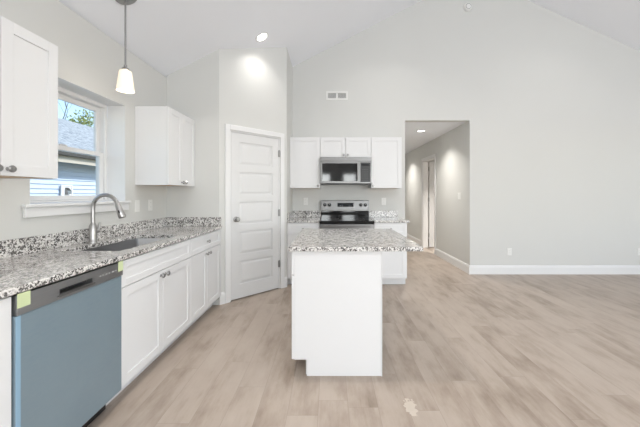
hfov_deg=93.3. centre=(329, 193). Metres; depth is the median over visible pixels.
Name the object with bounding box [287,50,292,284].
wall
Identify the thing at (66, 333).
dishwasher
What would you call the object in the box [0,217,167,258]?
backsplash
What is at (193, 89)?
wall
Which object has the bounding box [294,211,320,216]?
backsplash
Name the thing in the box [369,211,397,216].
backsplash
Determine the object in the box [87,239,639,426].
floor
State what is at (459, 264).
baseboard
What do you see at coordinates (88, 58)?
wall
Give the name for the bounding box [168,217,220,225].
backsplash
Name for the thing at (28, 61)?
upper cabinet
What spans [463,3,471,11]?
smoke detector
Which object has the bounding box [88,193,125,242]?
kitchen faucet
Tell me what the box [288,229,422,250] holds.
island countertop
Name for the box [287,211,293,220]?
backsplash
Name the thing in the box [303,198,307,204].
wall outlet
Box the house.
[30,118,95,202]
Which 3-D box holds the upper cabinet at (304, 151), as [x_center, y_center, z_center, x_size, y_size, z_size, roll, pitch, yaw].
[-0.373,-0.469,4.660,0.451,0.764,0.357,0,0,0]
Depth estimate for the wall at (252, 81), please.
3.78 m
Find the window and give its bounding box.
[30,86,106,202]
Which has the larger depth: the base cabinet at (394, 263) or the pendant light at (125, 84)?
the base cabinet at (394, 263)
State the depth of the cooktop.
4.42 m
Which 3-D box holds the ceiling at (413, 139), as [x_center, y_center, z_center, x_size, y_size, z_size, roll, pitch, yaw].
[3.142,-1.230,7.540,4.117,0.100,5.160,0,0,0]
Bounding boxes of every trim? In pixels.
[23,203,128,217]
[58,77,124,200]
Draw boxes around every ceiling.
[59,0,639,76]
[405,122,465,153]
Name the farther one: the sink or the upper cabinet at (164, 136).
the upper cabinet at (164, 136)
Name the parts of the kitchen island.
drawer, door, corner trim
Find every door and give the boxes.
[225,124,283,303]
[422,154,435,253]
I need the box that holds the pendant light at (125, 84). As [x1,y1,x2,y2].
[115,0,136,93]
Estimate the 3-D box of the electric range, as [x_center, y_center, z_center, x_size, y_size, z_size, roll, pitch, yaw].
[0.235,0.694,4.475,0.760,1.183,0.702,0,0,0]
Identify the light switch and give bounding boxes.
[135,200,139,211]
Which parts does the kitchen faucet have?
handle, spout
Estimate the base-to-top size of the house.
4.165 m
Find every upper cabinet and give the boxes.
[0,16,57,178]
[135,106,194,185]
[290,137,320,188]
[320,137,370,156]
[369,137,401,188]
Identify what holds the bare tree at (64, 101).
on the lawn
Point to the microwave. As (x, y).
(333, 170)
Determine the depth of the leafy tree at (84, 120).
17.70 m
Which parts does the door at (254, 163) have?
casing, knob, casing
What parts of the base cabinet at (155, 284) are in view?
door, false drawer, door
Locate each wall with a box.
[0,0,166,240]
[167,49,218,304]
[219,47,286,291]
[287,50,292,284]
[293,0,639,264]
[405,123,465,262]
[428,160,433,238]
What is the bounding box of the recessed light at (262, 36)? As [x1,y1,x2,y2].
[255,32,268,41]
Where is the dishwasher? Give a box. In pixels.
[8,261,122,426]
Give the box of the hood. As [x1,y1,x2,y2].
[65,188,71,194]
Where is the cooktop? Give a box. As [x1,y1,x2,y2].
[320,218,373,220]
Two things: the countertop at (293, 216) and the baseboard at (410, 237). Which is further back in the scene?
the baseboard at (410, 237)
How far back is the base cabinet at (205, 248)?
3.06 m
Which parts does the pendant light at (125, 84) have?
rod, lamp shade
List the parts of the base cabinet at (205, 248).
door, drawer, door, cabinet filler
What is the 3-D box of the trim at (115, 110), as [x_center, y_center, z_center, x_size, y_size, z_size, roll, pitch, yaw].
[-1.972,-0.377,2.345,0.162,0.880,0.889,0,0,0]
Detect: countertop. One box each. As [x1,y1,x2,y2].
[0,217,221,298]
[287,211,320,222]
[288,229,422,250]
[369,211,409,222]
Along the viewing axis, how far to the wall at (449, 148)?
5.86 m
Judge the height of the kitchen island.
0.884 m
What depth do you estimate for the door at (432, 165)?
7.25 m
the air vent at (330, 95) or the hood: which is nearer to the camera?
the air vent at (330, 95)
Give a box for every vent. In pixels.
[60,185,72,195]
[326,91,347,99]
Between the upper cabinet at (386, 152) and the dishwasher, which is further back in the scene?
the upper cabinet at (386, 152)
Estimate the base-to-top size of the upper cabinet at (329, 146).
0.305 m
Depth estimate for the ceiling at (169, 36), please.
3.43 m
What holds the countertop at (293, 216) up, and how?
on the base cabinet at (293, 229)
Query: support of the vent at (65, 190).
attached to the house
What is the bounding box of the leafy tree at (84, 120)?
[67,109,93,127]
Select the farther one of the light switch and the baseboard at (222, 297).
the baseboard at (222, 297)
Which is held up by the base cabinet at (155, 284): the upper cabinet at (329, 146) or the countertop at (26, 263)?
the countertop at (26, 263)
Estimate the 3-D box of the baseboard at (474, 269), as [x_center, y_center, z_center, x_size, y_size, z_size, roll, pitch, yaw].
[4.570,1.214,4.832,4.660,0.142,0.015,0,0,0]
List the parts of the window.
sash, sash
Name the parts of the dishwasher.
control panel, toe panel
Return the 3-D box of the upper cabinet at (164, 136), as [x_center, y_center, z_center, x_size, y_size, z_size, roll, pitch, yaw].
[-1.710,-0.469,3.211,0.357,0.764,0.571,0,0,0]
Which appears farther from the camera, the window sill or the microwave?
the microwave
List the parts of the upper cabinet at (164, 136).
door, door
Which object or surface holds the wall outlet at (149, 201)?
attached to the wall at (88, 58)
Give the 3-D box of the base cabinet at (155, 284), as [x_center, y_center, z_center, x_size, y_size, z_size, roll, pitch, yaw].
[-1.559,0.843,2.285,0.658,0.884,0.913,0,0,0]
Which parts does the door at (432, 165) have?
casing, casing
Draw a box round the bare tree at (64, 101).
[58,101,89,120]
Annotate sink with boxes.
[83,238,138,250]
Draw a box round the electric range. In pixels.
[320,200,374,228]
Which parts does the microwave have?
door, control panel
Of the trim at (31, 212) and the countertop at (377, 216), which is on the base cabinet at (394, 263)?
the countertop at (377, 216)
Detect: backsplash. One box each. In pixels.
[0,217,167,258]
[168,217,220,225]
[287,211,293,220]
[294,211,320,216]
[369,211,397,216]
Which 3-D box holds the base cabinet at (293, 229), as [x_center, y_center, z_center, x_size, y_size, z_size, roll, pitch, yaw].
[-0.372,0.843,4.507,0.451,0.884,0.662,0,0,0]
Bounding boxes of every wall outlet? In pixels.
[148,200,151,210]
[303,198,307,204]
[507,248,511,254]
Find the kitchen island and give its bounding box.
[292,251,381,375]
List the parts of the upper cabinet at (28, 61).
knob, panel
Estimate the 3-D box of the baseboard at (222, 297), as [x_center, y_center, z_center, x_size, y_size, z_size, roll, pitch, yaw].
[-1.257,1.214,3.518,0.015,0.142,0.067,0,0,45]
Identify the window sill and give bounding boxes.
[21,201,130,207]
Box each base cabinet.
[0,297,10,426]
[106,238,190,405]
[181,229,220,334]
[287,222,319,283]
[374,223,406,283]
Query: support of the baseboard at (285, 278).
attached to the wall at (252, 81)
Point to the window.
(100, 110)
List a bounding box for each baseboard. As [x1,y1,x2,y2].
[219,291,224,304]
[284,277,286,287]
[407,234,421,245]
[435,248,469,273]
[470,265,639,273]
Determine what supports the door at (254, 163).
in the wall at (252, 81)
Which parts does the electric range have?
control panel, backguard trim, oven door, handle, trim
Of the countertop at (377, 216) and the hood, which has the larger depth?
the hood
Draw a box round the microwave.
[320,157,371,184]
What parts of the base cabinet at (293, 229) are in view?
door, drawer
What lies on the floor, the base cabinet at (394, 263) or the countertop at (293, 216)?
the base cabinet at (394, 263)
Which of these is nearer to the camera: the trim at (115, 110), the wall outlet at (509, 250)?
the trim at (115, 110)
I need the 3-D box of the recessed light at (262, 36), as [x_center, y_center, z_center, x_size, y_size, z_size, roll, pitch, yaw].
[-0.829,-1.914,3.685,0.158,0.084,0.176,0,0,0]
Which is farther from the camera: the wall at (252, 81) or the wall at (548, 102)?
the wall at (548, 102)
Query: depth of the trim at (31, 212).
2.15 m
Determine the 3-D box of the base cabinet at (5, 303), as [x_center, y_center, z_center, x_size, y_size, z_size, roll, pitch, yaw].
[-1.559,0.843,0.900,0.658,0.884,0.599,0,0,0]
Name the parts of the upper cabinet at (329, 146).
door, door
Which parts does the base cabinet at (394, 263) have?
drawer, door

